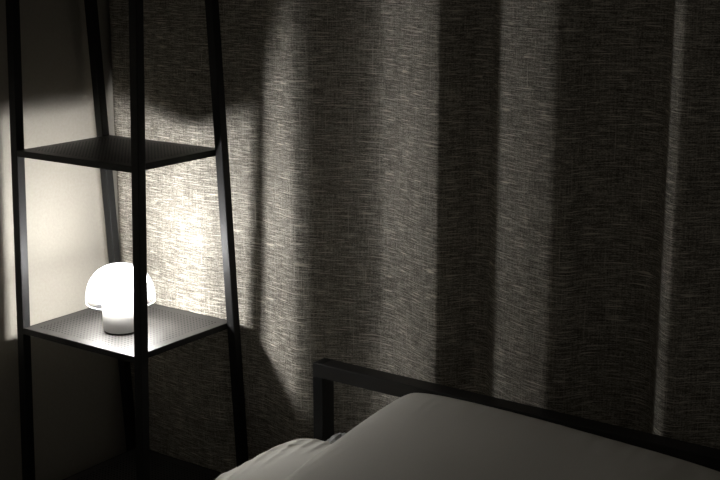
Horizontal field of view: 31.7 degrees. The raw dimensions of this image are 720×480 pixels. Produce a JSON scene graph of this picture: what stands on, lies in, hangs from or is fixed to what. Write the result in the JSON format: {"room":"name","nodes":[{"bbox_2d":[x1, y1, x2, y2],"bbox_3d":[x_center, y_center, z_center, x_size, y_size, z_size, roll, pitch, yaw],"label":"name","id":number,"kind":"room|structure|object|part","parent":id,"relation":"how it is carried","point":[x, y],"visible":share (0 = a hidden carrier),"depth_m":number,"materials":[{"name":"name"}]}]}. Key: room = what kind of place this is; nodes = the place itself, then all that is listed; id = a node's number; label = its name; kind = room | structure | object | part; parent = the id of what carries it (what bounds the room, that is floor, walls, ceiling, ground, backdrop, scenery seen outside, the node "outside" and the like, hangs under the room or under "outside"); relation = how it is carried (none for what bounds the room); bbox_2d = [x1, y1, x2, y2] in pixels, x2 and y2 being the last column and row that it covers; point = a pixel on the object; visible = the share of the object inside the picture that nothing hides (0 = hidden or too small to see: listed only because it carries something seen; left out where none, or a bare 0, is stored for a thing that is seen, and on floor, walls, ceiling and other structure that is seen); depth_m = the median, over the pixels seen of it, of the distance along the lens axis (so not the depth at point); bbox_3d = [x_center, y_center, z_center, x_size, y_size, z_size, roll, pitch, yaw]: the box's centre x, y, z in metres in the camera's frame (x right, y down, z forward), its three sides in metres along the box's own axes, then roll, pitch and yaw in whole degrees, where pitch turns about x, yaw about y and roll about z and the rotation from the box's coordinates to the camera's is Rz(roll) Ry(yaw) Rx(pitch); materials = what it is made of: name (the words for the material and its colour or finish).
{"room":"bedroom","nodes":[
{"label":"bedroom","id":0,"kind":"room"},
{"bbox_2d":[0,0,125,479],"bbox_3d":[-1.552,-0.023,1.730,0.100,2.500,3.585,9,16,35],"label":"wall","id":1,"kind":"structure","parent":0,"point":[78,421],"depth_m":2.88,"materials":[{"name":"white paint"}]},
{"bbox_2d":[109,0,719,472],"bbox_3d":[0.346,-0.132,2.320,2.262,2.408,0.097,9,16,35],"label":"curtain","id":2,"kind":"object","parent":1,"relation":"hanging from","point":[518,201],"visible":0.73,"depth_m":2.47,"materials":[{"name":"grey fabric"}]},
{"bbox_3d":[0.006,1.495,0.945,3.926,0.100,3.585,9,16,35],"label":"floor","id":3,"kind":"structure","parent":0,"visible":0},
{"bbox_2d":[5,0,248,479],"bbox_3d":[-0.503,0.182,2.796,0.383,1.605,0.382,9,16,35],"label":"ladder shelf","id":4,"kind":"object","parent":3,"relation":"on","point":[158,329],"visible":0.85,"depth_m":2.72,"materials":[{"name":"black metal"}]},
{"bbox_3d":[-0.736,0.184,2.780,0.021,1.599,0.081,9,16,35],"label":"post","id":5,"kind":"part","parent":4,"relation":"part of","materials":[{"name":"black metal"}]},
{"bbox_3d":[-0.572,0.131,3.003,0.021,1.599,0.113,9,16,35],"label":"post","id":6,"kind":"part","parent":4,"relation":"part of","materials":[{"name":"black metal"}]},
{"bbox_2d":[17,135,214,172],"bbox_3d":[-0.511,-0.186,2.699,0.339,0.013,0.266,9,16,35],"label":"shelf","id":7,"kind":"object","parent":4,"relation":"on","point":[108,152],"depth_m":2.66,"materials":[{"name":"black metal"}]},
{"bbox_2d":[85,263,155,334],"bbox_3d":[-0.515,0.124,2.733,0.149,0.148,0.149,9,16,35],"label":"table lamp","id":8,"kind":"object","parent":4,"relation":"on","point":[116,294],"visible":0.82,"depth_m":2.71,"materials":[{"name":"white plastic"}]},
{"bbox_2d":[23,302,226,362],"bbox_3d":[-0.508,0.192,2.792,0.339,0.013,0.303,9,16,35],"label":"shelf","id":9,"kind":"object","parent":4,"relation":"on","point":[169,328],"depth_m":2.75,"materials":[{"name":"black metal"}]},
{"bbox_3d":[-0.444,0.232,2.576,0.021,1.599,0.081,9,16,35],"label":"post","id":10,"kind":"part","parent":4,"relation":"part of","materials":[{"name":"black metal"}]},
{"bbox_2d":[63,447,221,479],"bbox_3d":[-0.505,0.567,2.884,0.339,0.013,0.340,9,16,35],"label":"shelf","id":11,"kind":"object","parent":4,"relation":"on","point":[122,466],"depth_m":2.97,"materials":[{"name":"black"}]},
{"bbox_3d":[-0.280,0.178,2.799,0.021,1.599,0.113,9,16,35],"label":"post","id":12,"kind":"part","parent":4,"relation":"part of","materials":[{"name":"black metal"}]},
{"bbox_2d":[313,358,719,471],"bbox_3d":[-0.058,0.911,1.507,1.482,0.779,2.020,9,16,35],"label":"frame","id":13,"kind":"object","parent":3,"relation":"on","point":[326,371],"visible":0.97,"depth_m":2.43,"materials":[{"name":"grey metal"}]},
{"bbox_3d":[-0.075,0.643,2.707,0.025,0.748,0.040,9,16,35],"label":"headboard post","id":14,"kind":"part","parent":13,"relation":"part of","materials":[{"name":"black metal"}]},
{"bbox_3d":[-0.061,0.852,1.481,1.432,0.185,1.918,9,16,35],"label":"mattress","id":15,"kind":"object","parent":13,"relation":"on","visible":0},
{"bbox_2d":[215,433,345,479],"bbox_3d":[0.022,0.504,2.271,0.707,0.125,0.447,10,17,36],"label":"pillow","id":16,"kind":"object","parent":15,"relation":"on","point":[280,461],"visible":0.42,"depth_m":2.43,"materials":[{"name":"white fabric"}]},
{"bbox_2d":[284,393,719,479],"bbox_3d":[0.169,0.459,2.025,0.507,0.267,0.808,-11,17,-39],"label":"pillow","id":17,"kind":"object","parent":16,"relation":"on","point":[416,436],"visible":1,"depth_m":2.12,"materials":[{"name":"white fabric"}]}
]}

